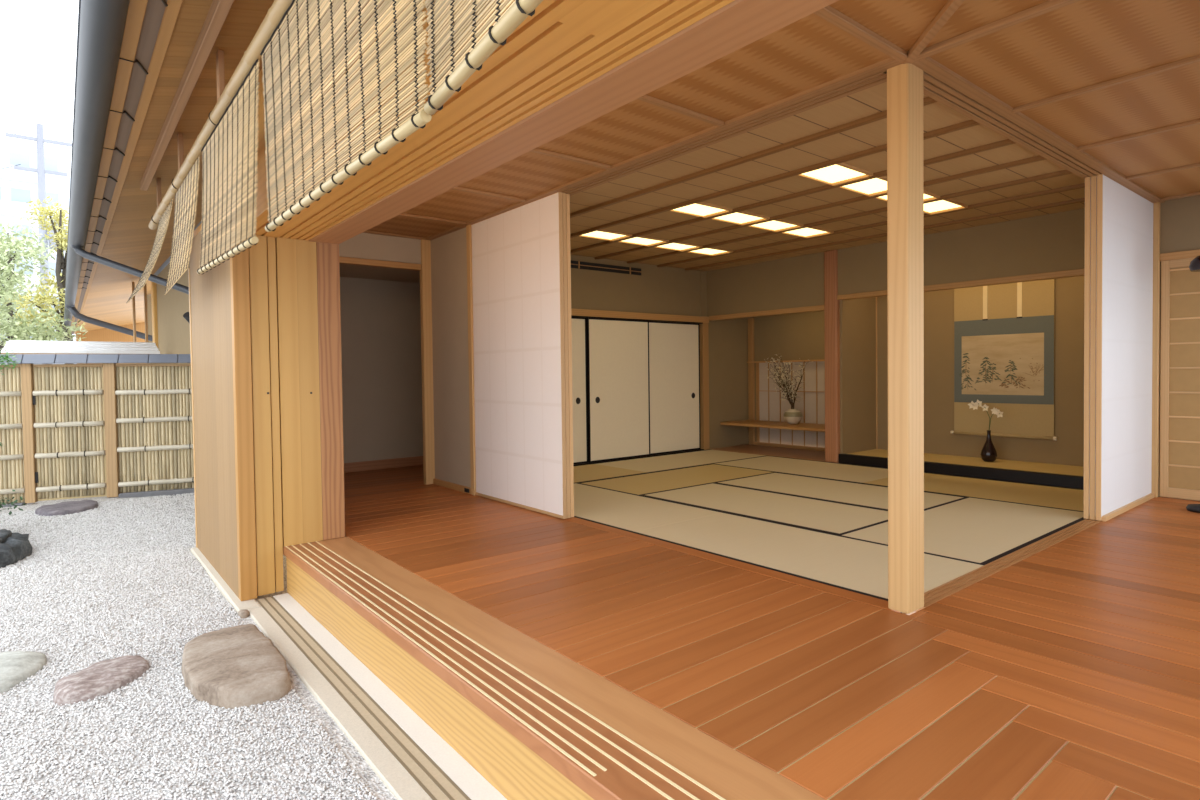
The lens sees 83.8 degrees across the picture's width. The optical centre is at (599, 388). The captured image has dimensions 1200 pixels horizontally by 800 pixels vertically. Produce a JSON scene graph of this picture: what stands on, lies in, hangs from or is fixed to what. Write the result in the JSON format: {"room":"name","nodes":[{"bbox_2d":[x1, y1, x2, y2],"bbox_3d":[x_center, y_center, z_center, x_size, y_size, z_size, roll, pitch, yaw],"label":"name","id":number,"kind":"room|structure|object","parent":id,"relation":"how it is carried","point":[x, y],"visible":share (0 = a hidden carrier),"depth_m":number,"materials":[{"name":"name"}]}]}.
{"room":"japanese house veranda","nodes":[
{"label":"japanese house veranda","id":0,"kind":"room"},
{"bbox_2d":[76,322,145,414],"bbox_3d":[-18.154,-0.779,25.015,2.240,3.600,0.150,-2,2,-39],"label":"wall","id":1,"kind":"structure","parent":0,"point":[101,335],"depth_m":24.90,"materials":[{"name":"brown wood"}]},
{"bbox_2d":[71,0,182,333],"bbox_3d":[-8.997,-1.826,11.670,0.190,0.085,32.500,-2,2,-39],"label":"trim","id":2,"kind":"structure","parent":1,"relation":"attached to","point":[149,26],"depth_m":4.00,"materials":[{"name":"brown wood"}]},
{"bbox_2d":[64,0,167,326],"bbox_3d":[-9.049,-1.750,11.565,0.307,0.107,32.600,-2,2,-39],"label":"gutter","id":3,"kind":"object","parent":2,"relation":"attached to","point":[101,23],"visible":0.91,"depth_m":3.84,"materials":[{"name":"metal"}]},
{"bbox_2d":[65,304,152,341],"bbox_3d":[-10.418,-0.565,14.716,2.058,2.460,0.156,-2,2,-39],"label":"drain pipe","id":4,"kind":"object","parent":3,"relation":"attached to","point":[72,309],"visible":0.62,"depth_m":14.42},
{"bbox_2d":[71,245,188,293],"bbox_3d":[-5.349,-1.014,7.718,1.594,1.360,0.123,-1,1,7],"label":"drain pipe","id":5,"kind":"object","parent":3,"relation":"attached to","point":[79,250],"visible":0.59,"depth_m":7.71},
{"bbox_2d":[76,0,273,332],"bbox_3d":[-8.149,-2.114,12.451,2.160,0.517,32.858,-2,2,-39],"label":"roof eaves","id":6,"kind":"structure","parent":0,"point":[129,241],"depth_m":5.05,"materials":[{"name":"brown wood"}]},
{"bbox_2d":[140,0,233,190],"bbox_3d":[-1.500,-1.711,2.750,0.050,0.075,7.800,-2,2,-39],"label":"trim","id":7,"kind":"structure","parent":6,"relation":"attached to","point":[218,12],"depth_m":3.67,"materials":[{"name":"brown wood"}]},
{"bbox_3d":[-0.167,-1.569,1.258,0.027,0.362,0.070,-2,2,-39],"label":"hanger","id":8,"kind":"object","parent":6,"relation":"hanging from","visible":0},
{"bbox_2d":[148,0,291,229],"bbox_3d":[-1.572,-1.423,2.978,0.085,0.078,7.840,-2,2,-39],"label":"bamboo pole","id":9,"kind":"object","parent":8,"relation":"hanging from","point":[274,14],"visible":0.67,"depth_m":3.20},
{"bbox_2d":[126,199,172,302],"bbox_3d":[-3.550,-1.057,5.255,0.248,0.708,0.959,-2,2,-39],"label":"blind","id":10,"kind":"object","parent":9,"relation":"hanging from","point":[163,223],"visible":1,"depth_m":5.21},
{"bbox_2d":[164,156,199,294],"bbox_3d":[-2.765,-1.032,4.405,0.093,0.732,1.112,-2,2,-39],"label":"blind","id":11,"kind":"object","parent":9,"relation":"hanging from","point":[186,196],"visible":1,"depth_m":4.34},
{"bbox_2d":[197,59,259,274],"bbox_3d":[-1.896,-1.012,3.355,0.069,0.757,1.444,-2,2,-39],"label":"blind","id":12,"kind":"object","parent":9,"relation":"hanging from","point":[230,156],"visible":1,"depth_m":3.23,"materials":[{"name":"beige wood"}]},
{"bbox_2d":[260,0,431,231],"bbox_3d":[-0.899,-1.001,2.157,0.038,0.747,1.580,-2,2,-39],"label":"blind","id":13,"kind":"object","parent":9,"relation":"hanging from","point":[309,34],"visible":0.99,"depth_m":2.05,"materials":[{"name":"beige wood"}]},
{"bbox_2d":[424,0,542,114],"bbox_3d":[-0.066,-0.990,1.010,0.178,0.735,1.296,-2,2,-39],"label":"blind","id":14,"kind":"object","parent":9,"relation":"hanging from","point":[453,24],"visible":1,"depth_m":1.37,"materials":[{"name":"wicker"}]},
{"bbox_2d":[157,236,193,475],"bbox_3d":[-5.550,-0.347,9.201,0.080,3.360,8.700,-2,2,-39],"label":"wall","id":15,"kind":"structure","parent":0,"point":[173,328],"depth_m":10.71,"materials":[{"name":"beige paint"}]},
{"bbox_2d":[0,493,396,799],"bbox_3d":[-3.680,1.387,2.190,4.950,0.032,14.000,-2,2,-39],"label":"gravel ground","id":16,"kind":"structure","parent":0,"point":[374,784],"depth_m":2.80,"materials":[{"name":"gravel"}]},
{"bbox_2d":[0,529,31,567],"bbox_3d":[-4.911,1.268,5.152,0.824,0.332,1.212,-2,2,-39],"label":"rock","id":17,"kind":"object","parent":16,"relation":"on","point":[14,547],"visible":0.92,"depth_m":5.17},
{"bbox_2d":[0,651,46,692],"bbox_3d":[-2.871,1.347,3.049,0.535,0.141,0.538,-2,2,-39],"label":"stepping stone","id":18,"kind":"object","parent":16,"relation":"on","point":[16,667],"visible":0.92,"depth_m":3.12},
{"bbox_2d":[20,364,37,502],"bbox_3d":[-6.416,0.499,7.518,0.091,1.572,0.095,-1,1,-23],"label":"fence post","id":19,"kind":"object","parent":16,"relation":"on","point":[27,373],"visible":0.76,"depth_m":7.48,"materials":[{"name":"brown wood"}]},
{"bbox_2d":[32,364,106,500],"bbox_3d":[-6.070,0.494,7.652,0.660,1.546,0.102,-1,1,-23],"label":"fence panel","id":20,"kind":"object","parent":19,"relation":"attached to","point":[68,399],"visible":1,"depth_m":7.65,"materials":[{"name":"brown wood"}]},
{"bbox_2d":[35,500,97,516],"bbox_3d":[-5.673,1.296,7.128,0.533,0.137,0.667,-2,2,-39],"label":"stepping stone","id":21,"kind":"object","parent":16,"relation":"on","point":[69,507],"depth_m":7.00,"materials":[{"name":"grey stone"}]},
{"bbox_2d":[2,488,193,506],"bbox_3d":[-6.547,1.329,7.469,3.864,0.158,0.150,-1,1,-23],"label":"kerb","id":22,"kind":"object","parent":16,"relation":"on","point":[170,492],"visible":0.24,"depth_m":7.93,"materials":[{"name":"stone"}]},
{"bbox_2d":[0,364,24,503],"bbox_3d":[-7.345,0.529,7.106,1.938,1.556,0.102,-1,1,-23],"label":"fence panel","id":23,"kind":"object","parent":22,"relation":"on","point":[11,426],"visible":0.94,"depth_m":7.45,"materials":[{"name":"brown wood"}]},
{"bbox_2d":[0,354,190,363],"bbox_3d":[-6.583,-0.326,7.440,3.844,0.105,0.233,-1,1,-23],"label":"coping","id":24,"kind":"object","parent":23,"relation":"on","point":[23,358],"visible":0.85,"depth_m":7.70,"materials":[{"name":"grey tile"}]},
{"bbox_2d":[115,363,193,492],"bbox_3d":[-5.216,0.464,8.017,0.952,1.526,0.102,-1,1,-23],"label":"fence panel","id":25,"kind":"object","parent":22,"relation":"on","point":[135,386],"visible":0.86,"depth_m":7.98,"materials":[{"name":"brown wood"}]},
{"bbox_2d":[53,655,149,705],"bbox_3d":[-2.284,1.354,3.074,0.372,0.128,0.356,-2,2,-39],"label":"stepping stone","id":26,"kind":"object","parent":16,"relation":"on","point":[106,676],"visible":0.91,"depth_m":3.00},
{"bbox_2d":[103,363,119,497],"bbox_3d":[-5.713,0.482,7.819,0.109,1.572,0.095,-1,1,-23],"label":"fence post","id":27,"kind":"object","parent":16,"relation":"on","point":[109,369],"visible":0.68,"depth_m":7.78,"materials":[{"name":"brown wood"}]},
{"bbox_2d":[182,624,290,708],"bbox_3d":[-1.742,1.324,3.163,0.391,0.156,0.890,-2,2,-39],"label":"stepping stone","id":28,"kind":"object","parent":16,"relation":"on","point":[236,666],"visible":0.93,"depth_m":3.00,"materials":[{"name":"stone"}]},
{"bbox_2d":[151,461,286,597],"bbox_3d":[-13.925,1.398,11.915,21.200,0.160,54.000,-2,2,-39],"label":"ground","id":29,"kind":"structure","parent":0,"point":[184,509],"depth_m":4.91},
{"bbox_2d":[0,217,57,340],"bbox_3d":[-20.713,-2.477,23.386,3.203,7.147,4.185,-1,1,-21],"label":"tree","id":30,"kind":"object","parent":29,"relation":"on","point":[13,238],"visible":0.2,"depth_m":23.11,"materials":[{"name":"green plant"}]},
{"bbox_2d":[0,123,71,330],"bbox_3d":[-26.996,-4.578,27.635,12.257,11.300,1.705,0,1,16],"label":"utility pole","id":31,"kind":"object","parent":29,"relation":"on","point":[39,138],"visible":0.37,"depth_m":25.97,"materials":[{"name":"concrete"}]},
{"bbox_2d":[0,227,87,353],"bbox_3d":[-14.782,-1.513,15.983,3.542,5.421,3.093,-1,1,3],"label":"tree","id":32,"kind":"object","parent":29,"relation":"on","point":[19,332],"visible":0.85,"depth_m":16.23,"materials":[{"name":"green plant"}]},
{"bbox_2d":[4,196,84,340],"bbox_3d":[-15.578,-2.256,19.497,2.398,6.757,2.225,-1,1,1],"label":"tree","id":33,"kind":"object","parent":29,"relation":"on","point":[58,218],"visible":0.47,"depth_m":19.35,"materials":[{"name":"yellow plant"}]},
{"bbox_2d":[1,340,159,442],"bbox_3d":[-8.050,0.241,10.470,1.910,1.990,0.800,-2,2,-39],"label":"wall","id":34,"kind":"structure","parent":29,"relation":"on","point":[17,346],"depth_m":10.34,"materials":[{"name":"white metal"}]},
{"bbox_2d":[190,547,260,612],"bbox_3d":[-2.659,1.348,4.689,0.125,0.112,1.870,-2,2,-39],"label":"curb stone","id":35,"kind":"object","parent":29,"relation":"on","point":[225,590],"visible":0.34,"depth_m":4.37,"materials":[{"name":"stone"}]},
{"bbox_2d":[188,221,322,600],"bbox_3d":[-2.554,0.064,4.867,0.497,2.443,1.718,-2,2,-39],"label":"box","id":36,"kind":"object","parent":35,"relation":"on","point":[238,347],"visible":0.84,"depth_m":4.25,"materials":[{"name":"brown wood"}]},
{"bbox_2d":[248,593,506,799],"bbox_3d":[-0.284,1.384,1.928,0.264,0.108,5.730,-2,2,-39],"label":"track","id":37,"kind":"object","parent":29,"relation":"on","point":[405,753],"visible":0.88,"depth_m":2.71,"materials":[{"name":"stone"}]},
{"bbox_2d":[235,2,382,159],"bbox_3d":[1.288,-1.777,4.708,6.100,0.945,6.750,-2,2,-39],"label":"wall","id":38,"kind":"structure","parent":0,"point":[261,149],"depth_m":3.90,"materials":[{"name":"orange wood"}]},
{"bbox_2d":[194,0,734,240],"bbox_3d":[-0.992,-1.081,2.879,0.402,0.300,6.750,-2,2,-39],"label":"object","id":39,"kind":"structure","parent":38,"relation":"attached to","point":[566,45],"depth_m":2.03,"materials":[{"name":"orange wood"}]},
{"bbox_2d":[308,0,838,243],"bbox_3d":[1.373,-1.297,4.873,5.784,0.584,6.610,-2,2,-39],"label":"ceiling beam","id":40,"kind":"structure","parent":38,"relation":"attached to","point":[738,24],"depth_m":2.09,"materials":[{"name":"brown wood"}]},
{"bbox_2d":[425,51,907,240],"bbox_3d":[-0.171,-1.458,4.769,0.180,0.057,4.830,-2,2,-39],"label":"trim","id":41,"kind":"structure","parent":38,"relation":"attached to","point":[872,75],"depth_m":3.65,"materials":[{"name":"brown wood"}]},
{"bbox_2d":[882,57,1164,202],"bbox_3d":[2.912,-1.484,4.191,4.134,0.057,0.180,-2,2,-39],"label":"trim","id":42,"kind":"structure","parent":38,"relation":"attached to","point":[941,84],"depth_m":3.62,"materials":[{"name":"brown wood"}]},
{"bbox_2d":[276,277,422,490],"bbox_3d":[-1.687,-0.230,6.595,2.940,2.550,3.010,-2,2,-39],"label":"wall","id":43,"kind":"structure","parent":0,"point":[381,319],"depth_m":7.72,"materials":[{"name":"paint"}]},
{"bbox_2d":[339,233,420,263],"bbox_3d":[-2.239,-1.345,6.167,1.402,0.295,0.060,-2,2,-39],"label":"wall","id":44,"kind":"structure","parent":43,"relation":"in","point":[363,245],"depth_m":6.29,"materials":[{"name":"paint"}]},
{"bbox_2d":[339,256,420,270],"bbox_3d":[-2.275,-0.114,6.129,1.354,2.155,0.070,-2,2,-39],"label":"trim","id":45,"kind":"structure","parent":43,"relation":"attached to","point":[342,260],"depth_m":6.25,"materials":[{"name":"brown wood"}]},
{"bbox_2d":[344,456,422,472],"bbox_3d":[-2.569,0.879,7.687,2.800,0.105,0.025,-2,2,-39],"label":"baseboard","id":46,"kind":"structure","parent":43,"relation":"attached to","point":[417,460],"depth_m":7.72,"materials":[{"name":"brown wood"}]},
{"bbox_2d":[282,530,824,799],"bbox_3d":[1.323,0.975,4.831,5.928,0.059,6.560,-2,2,-39],"label":"door track","id":47,"kind":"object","parent":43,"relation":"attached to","point":[607,740],"depth_m":2.22,"materials":[{"name":"brown wood"}]},
{"bbox_2d":[316,242,344,539],"bbox_3d":[-1.818,0.009,4.466,0.144,1.974,0.145,-2,2,-39],"label":"square pillar","id":48,"kind":"structure","parent":47,"relation":"on","point":[327,254],"depth_m":4.41,"materials":[{"name":"brown wood"}]},
{"bbox_2d":[528,509,899,612],"bbox_3d":[-0.133,0.981,4.852,0.099,0.031,4.700,-2,2,-39],"label":"trim","id":49,"kind":"structure","parent":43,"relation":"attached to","point":[877,602],"depth_m":3.67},
{"bbox_2d":[471,192,566,518],"bbox_3d":[-0.690,-0.241,5.418,0.034,2.394,1.330,-2,2,-39],"label":"screen","id":50,"kind":"object","parent":49,"relation":"on","point":[518,286],"visible":1,"depth_m":5.31,"materials":[{"name":"white paper"}]},
{"bbox_2d":[562,193,570,517],"bbox_3d":[-0.662,-0.242,5.443,0.034,2.394,1.326,-2,2,-39],"label":"screen","id":51,"kind":"object","parent":49,"relation":"on","point":[563,194],"visible":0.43,"depth_m":4.93,"materials":[{"name":"brown wood"}]},
{"bbox_2d":[566,194,573,516],"bbox_3d":[-0.635,-0.243,5.468,0.034,2.394,1.322,-2,2,-39],"label":"door frame post","id":52,"kind":"object","parent":49,"relation":"on","point":[567,195],"visible":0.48,"depth_m":4.95,"materials":[{"name":"brown wood"}]},
{"bbox_2d":[339,264,419,282],"bbox_3d":[-2.189,-1.262,7.178,2.940,0.040,1.450,-2,2,-39],"label":"ceiling","id":53,"kind":"structure","parent":0,"point":[352,271],"depth_m":7.23,"materials":[{"name":"paint"}]},
{"bbox_2d":[286,557,593,799],"bbox_3d":[1.842,1.150,4.205,5.914,0.274,4.890,-2,2,-39],"label":"trim","id":54,"kind":"structure","parent":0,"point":[517,772],"depth_m":2.52,"materials":[{"name":"brown wood"}]},
{"bbox_2d":[431,227,470,487],"bbox_3d":[-1.385,-0.280,6.346,0.100,2.455,0.855,-2,2,-39],"label":"wall","id":55,"kind":"structure","parent":0,"point":[448,251],"depth_m":6.29,"materials":[{"name":"paint"}]},
{"bbox_2d":[420,240,434,484],"bbox_3d":[-1.704,-0.262,6.588,0.095,2.415,0.060,-2,2,-39],"label":"trim","id":56,"kind":"structure","parent":55,"relation":"attached to","point":[425,272],"depth_m":6.56,"materials":[{"name":"brown wood"}]},
{"bbox_2d":[466,225,475,495],"bbox_3d":[-1.106,-0.255,5.981,0.125,2.415,0.065,-2,2,-39],"label":"trim","id":57,"kind":"structure","parent":55,"relation":"attached to","point":[468,227],"depth_m":5.93,"materials":[{"name":"brown wood"}]},
{"bbox_2d":[571,255,748,449],"bbox_3d":[0.284,-0.372,8.330,4.990,2.700,0.120,-2,2,-39],"label":"wall","id":58,"kind":"structure","parent":0,"point":[658,290],"depth_m":9.05,"materials":[{"name":"beige paint"}]},
{"bbox_2d":[571,317,587,463],"bbox_3d":[-0.542,0.035,7.616,0.988,1.718,0.027,-2,2,-39],"label":"sliding door","id":59,"kind":"structure","parent":58,"relation":"in","point":[579,338],"depth_m":7.85,"materials":[{"name":"beige paper"}]},
{"bbox_2d":[571,260,640,274],"bbox_3d":[-0.039,-1.452,7.994,1.440,0.085,0.025,-2,2,-39],"label":"air vent","id":60,"kind":"object","parent":58,"relation":"in","point":[574,264],"visible":0.82,"depth_m":8.08,"materials":[{"name":"brown wood"}]},
{"bbox_2d":[586,318,649,462],"bbox_3d":[0.243,0.011,8.216,0.985,1.718,0.027,-2,2,-39],"label":"sliding door","id":61,"kind":"structure","parent":58,"relation":"in","point":[618,376],"depth_m":8.19,"materials":[{"name":"beige paper"}]},
{"bbox_2d":[571,309,709,449],"bbox_3d":[-0.059,-0.024,7.991,3.965,1.830,0.085,-2,2,-39],"label":"trim","id":62,"kind":"structure","parent":58,"relation":"attached to","point":[704,340],"depth_m":9.14,"materials":[{"name":"brown wood"}]},
{"bbox_2d":[649,321,700,454],"bbox_3d":[0.980,-0.014,8.843,0.980,1.718,0.027,-2,2,-39],"label":"sliding door","id":63,"kind":"structure","parent":58,"relation":"in","point":[674,348],"depth_m":8.84,"materials":[{"name":"beige paper"}]},
{"bbox_2d":[344,444,1199,799],"bbox_3d":[1.202,0.951,5.985,6.388,0.064,7.791,-2,2,-39],"label":"floor","id":64,"kind":"structure","parent":0,"point":[1070,670],"depth_m":2.61,"materials":[{"name":"brown wood"}]},
{"bbox_2d":[824,250,839,462],"bbox_3d":[2.714,-0.366,7.769,0.140,2.452,0.165,-2,2,-39],"label":"pillar","id":65,"kind":"structure","parent":64,"relation":"on","point":[831,304],"depth_m":7.71,"materials":[{"name":"brown wood"}]},
{"bbox_2d":[887,63,923,613],"bbox_3d":[1.365,-0.229,2.984,0.148,2.440,0.098,-2,2,-39],"label":"post","id":66,"kind":"object","parent":64,"relation":"on","point":[905,186],"visible":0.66,"depth_m":2.94,"materials":[{"name":"brown wood"}]},
{"bbox_2d":[915,519,1101,611],"bbox_3d":[2.978,0.954,4.299,3.958,0.031,0.093,-2,2,-39],"label":"trim","id":67,"kind":"structure","parent":64,"relation":"on","point":[932,596],"depth_m":3.66,"materials":[{"name":"brown wood"}]},
{"bbox_2d":[1083,177,1090,518],"bbox_3d":[3.936,-0.293,5.110,1.337,2.394,0.034,-2,2,-39],"label":"screen","id":68,"kind":"object","parent":67,"relation":"on","point":[1087,179],"visible":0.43,"depth_m":4.69,"materials":[{"name":"brown wood"}]},
{"bbox_2d":[1089,175,1096,519],"bbox_3d":[3.957,-0.293,5.080,1.341,2.394,0.034,-2,2,-39],"label":"screen","id":69,"kind":"object","parent":67,"relation":"on","point":[1093,261],"visible":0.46,"depth_m":4.66,"materials":[{"name":"brown wood"}]},
{"bbox_2d":[1095,174,1152,520],"bbox_3d":[3.978,-0.293,5.051,1.345,2.394,0.034,-2,2,-39],"label":"screen","id":70,"kind":"object","parent":67,"relation":"on","point":[1124,278],"visible":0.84,"depth_m":4.94,"materials":[{"name":"white paper"}]},
{"bbox_2d":[363,0,1199,270],"bbox_3d":[1.386,-1.494,4.996,5.600,0.091,6.470,-2,2,-39],"label":"ceiling","id":71,"kind":"structure","parent":0,"point":[1118,81],"depth_m":3.86,"materials":[{"name":"wood"}]},
{"bbox_2d":[670,202,732,217],"bbox_3d":[0.842,-1.506,5.643,0.468,0.025,0.318,-2,2,-39],"label":"recessed light","id":72,"kind":"object","parent":71,"relation":"in","point":[701,209],"visible":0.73,"depth_m":5.67,"materials":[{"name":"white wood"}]},
{"bbox_2d":[673,204,724,215],"bbox_3d":[0.842,-1.515,5.643,0.468,0.007,0.290,-2,2,-39],"label":"diffuser","id":73,"kind":"object","parent":72,"relation":"attached to","point":[693,209],"depth_m":5.67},
{"bbox_2d":[712,211,769,225],"bbox_3d":[1.241,-1.519,5.964,0.468,0.025,0.318,-2,2,-39],"label":"recessed light","id":74,"kind":"object","parent":71,"relation":"in","point":[742,218],"visible":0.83,"depth_m":6.00,"materials":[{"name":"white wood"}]},
{"bbox_2d":[716,212,762,222],"bbox_3d":[1.241,-1.528,5.964,0.468,0.007,0.290,-2,2,-39],"label":"diffuser","id":75,"kind":"object","parent":74,"relation":"attached to","point":[738,217],"depth_m":5.99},
{"bbox_2d":[747,219,803,231],"bbox_3d":[1.639,-1.532,6.286,0.468,0.025,0.318,-2,2,-39],"label":"recessed light","id":76,"kind":"object","parent":71,"relation":"in","point":[779,225],"visible":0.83,"depth_m":6.32,"materials":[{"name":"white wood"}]},
{"bbox_2d":[751,220,796,229],"bbox_3d":[1.639,-1.540,6.285,0.468,0.007,0.290,-2,2,-39],"label":"diffuser","id":77,"kind":"object","parent":76,"relation":"attached to","point":[775,224],"depth_m":6.31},
{"bbox_2d":[797,163,872,185],"bbox_3d":[1.633,-1.493,4.662,0.468,0.025,0.318,-2,2,-39],"label":"recessed light","id":78,"kind":"object","parent":71,"relation":"in","point":[841,173],"visible":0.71,"depth_m":4.69,"materials":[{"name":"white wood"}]},
{"bbox_2d":[803,165,865,182],"bbox_3d":[1.633,-1.502,4.662,0.468,0.007,0.290,-2,2,-39],"label":"diffuser","id":79,"kind":"object","parent":78,"relation":"attached to","point":[834,173],"depth_m":4.69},
{"bbox_2d":[838,176,886,196],"bbox_3d":[2.031,-1.506,4.984,0.468,0.025,0.318,-2,2,-39],"label":"recessed light","id":80,"kind":"object","parent":71,"relation":"in","point":[876,186],"visible":0.51,"depth_m":5.03,"materials":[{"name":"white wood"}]},
{"bbox_2d":[843,178,886,193],"bbox_3d":[2.031,-1.515,4.983,0.468,0.007,0.290,-2,2,-39],"label":"diffuser","id":81,"kind":"object","parent":80,"relation":"attached to","point":[876,185],"depth_m":5.01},
{"bbox_2d":[924,199,967,214],"bbox_3d":[2.829,-1.531,5.626,0.468,0.025,0.318,-2,2,-39],"label":"recessed light","id":82,"kind":"object","parent":71,"relation":"in","point":[947,205],"visible":0.69,"depth_m":5.66,"materials":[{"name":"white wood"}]},
{"bbox_2d":[924,200,960,211],"bbox_3d":[2.829,-1.540,5.626,0.468,0.007,0.290,-2,2,-39],"label":"diffuser","id":83,"kind":"object","parent":82,"relation":"attached to","point":[942,205],"depth_m":5.65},
{"bbox_2d":[707,195,1199,500],"bbox_3d":[3.938,-0.316,6.941,0.945,2.560,6.670,-2,2,-39],"label":"wall","id":84,"kind":"structure","parent":0,"point":[857,316],"depth_m":7.49,"materials":[{"name":"beige paint"}]},
{"bbox_2d":[720,420,824,431],"bbox_3d":[2.513,0.494,8.886,0.655,0.035,1.820,-2,2,-39],"label":"wall shelf","id":85,"kind":"object","parent":84,"relation":"attached to","point":[748,423],"visible":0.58,"depth_m":8.85,"materials":[{"name":"brown wood"}]},
{"bbox_2d":[784,409,802,424],"bbox_3d":[2.562,0.374,8.872,0.244,0.205,0.244,-2,2,-39],"label":"round vase","id":86,"kind":"object","parent":85,"relation":"on","point":[791,416],"visible":0.99,"depth_m":8.79,"materials":[{"name":"beige ceramic"}]},
{"bbox_2d":[764,354,813,408],"bbox_3d":[2.480,-0.090,8.898,0.436,0.756,0.838,-2,2,-39],"label":"blossom branches","id":87,"kind":"object","parent":86,"relation":"in","point":[788,389],"visible":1,"depth_m":8.89,"materials":[{"name":"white plant"}]},
{"bbox_2d":[747,318,824,450],"bbox_3d":[2.739,-0.093,9.060,0.065,1.836,1.810,-2,2,-39],"label":"trim","id":88,"kind":"structure","parent":84,"relation":"attached to","point":[751,374],"depth_m":9.70,"materials":[{"name":"brown wood"}]},
{"bbox_2d":[756,361,824,447],"bbox_3d":[2.664,0.211,9.242,0.030,1.170,1.240,-2,2,-39],"label":"window","id":89,"kind":"structure","parent":84,"relation":"in","point":[769,405],"depth_m":9.24,"materials":[{"name":"paper"}]},
{"bbox_2d":[709,268,1083,320],"bbox_3d":[3.004,-0.987,7.367,0.082,0.155,4.720,-2,2,-39],"label":"trim","id":90,"kind":"structure","parent":84,"relation":"attached to","point":[1076,272],"depth_m":6.77,"materials":[{"name":"brown wood"}]},
{"bbox_2d":[839,454,1083,488],"bbox_3d":[3.641,0.821,6.650,0.070,0.108,2.765,-2,2,-39],"label":"trim","id":91,"kind":"structure","parent":84,"relation":"attached to","point":[1030,477],"depth_m":6.47,"materials":[{"name":"black paint"}]},
{"bbox_2d":[950,279,1057,439],"bbox_3d":[4.228,-0.374,7.046,0.036,1.776,1.020,-2,2,-39],"label":"scroll","id":92,"kind":"object","parent":84,"relation":"attached to","point":[1004,333],"visible":1,"depth_m":7.02,"materials":[{"name":"beige fabric"}]},
{"bbox_2d":[959,333,1043,394],"bbox_3d":[4.229,-0.250,7.061,0.002,0.635,0.839,-2,2,-39],"label":"painting","id":93,"kind":"object","parent":92,"relation":"attached to","point":[989,363],"depth_m":7.05,"materials":[{"name":"paper"}]},
{"bbox_2d":[1151,202,1160,496],"bbox_3d":[4.538,-0.314,5.463,0.045,2.410,0.045,-2,2,-39],"label":"trim","id":94,"kind":"structure","parent":84,"relation":"attached to","point":[1156,206],"depth_m":5.45,"materials":[{"name":"brown wood"}]},
{"bbox_2d":[1159,258,1199,500],"bbox_3d":[4.916,-0.069,5.053,0.033,1.919,1.058,-2,2,-39],"label":"door","id":95,"kind":"structure","parent":84,"relation":"in","point":[1180,287],"depth_m":5.37,"materials":[{"name":"paper"}]},
{"bbox_2d":[848,449,1083,489],"bbox_3d":[3.961,0.840,6.891,0.730,0.151,2.740,-2,2,-39],"label":"floor","id":96,"kind":"structure","parent":0,"point":[951,459],"depth_m":6.80,"materials":[{"name":"wood"}]},
{"bbox_3d":[1.459,0.991,6.168,4.040,0.049,4.750,-2,2,-39],"label":"floor","id":97,"kind":"structure","parent":0,"visible":0},
{"bbox_2d":[573,464,648,482],"bbox_3d":[-0.524,0.947,6.946,1.923,0.051,0.986,-2,2,-39],"label":"mat","id":98,"kind":"object","parent":97,"relation":"on","point":[588,472],"visible":0.29,"depth_m":7.20,"materials":[{"name":"wicker"}]},
{"bbox_2d":[574,483,722,531],"bbox_3d":[-0.003,0.974,5.536,0.963,0.051,1.860,-2,2,-39],"label":"mat","id":99,"kind":"object","parent":97,"relation":"on","point":[625,511],"visible":0.48,"depth_m":5.23,"materials":[{"name":"wicker"}]},
{"bbox_2d":[581,464,775,494],"bbox_3d":[0.829,0.932,6.816,1.938,0.051,0.910,-2,2,-39],"label":"mat","id":100,"kind":"object","parent":97,"relation":"on","point":[667,480],"visible":0.6,"depth_m":6.73,"materials":[{"name":"wicker"}]},
{"bbox_2d":[594,449,766,472],"bbox_3d":[1.028,0.897,8.196,2.060,0.051,0.986,-2,2,-39],"label":"mat","id":101,"kind":"object","parent":97,"relation":"on","point":[703,457],"visible":0.6,"depth_m":8.11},
{"bbox_2d":[642,483,887,533],"bbox_3d":[1.329,0.959,5.416,0.958,0.051,1.894,-2,2,-39],"label":"mat","id":102,"kind":"object","parent":97,"relation":"on","point":[804,512],"visible":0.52,"depth_m":5.27,"materials":[{"name":"wicker"}]},
{"bbox_2d":[715,456,887,482],"bbox_3d":[2.304,0.900,7.394,1.080,0.051,1.860,-2,2,-39],"label":"mat","id":103,"kind":"object","parent":97,"relation":"on","point":[811,468],"visible":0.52,"depth_m":7.32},
{"bbox_2d":[632,512,985,612],"bbox_3d":[1.164,0.993,4.088,0.963,0.051,1.854,-2,2,-39],"label":"mat","id":104,"kind":"object","parent":97,"relation":"on","point":[860,566],"visible":0.57,"depth_m":3.98,"materials":[{"name":"wicker"}]},
{"bbox_2d":[717,472,963,509],"bbox_3d":[2.084,0.935,6.025,0.978,0.051,1.894,-2,2,-39],"label":"mat","id":105,"kind":"object","parent":97,"relation":"on","point":[860,494],"visible":0.52,"depth_m":6.01,"materials":[{"name":"wicker"}]},
{"bbox_2d":[837,497,1084,563],"bbox_3d":[2.591,0.962,4.631,1.938,0.051,0.908,-2,2,-39],"label":"mat","id":106,"kind":"object","parent":97,"relation":"on","point":[983,531],"visible":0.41,"depth_m":4.50,"materials":[{"name":"wicker"}]},
{"bbox_2d":[863,472,1083,511],"bbox_3d":[3.470,0.919,5.947,1.080,0.051,1.854,-2,2,-39],"label":"mat","id":107,"kind":"object","parent":97,"relation":"on","point":[1071,499],"visible":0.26,"depth_m":5.84,"materials":[{"name":"wicker"}]},
{"label":"outside","id":108,"kind":"structure","parent":0,"visible":0},
{"bbox_2d":[0,149,75,340],"bbox_3d":[-43.462,-7.599,47.972,8.900,16.800,10.600,-2,2,-39],"label":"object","id":109,"kind":"object","parent":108,"point":[17,187],"visible":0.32,"depth_m":45.35,"materials":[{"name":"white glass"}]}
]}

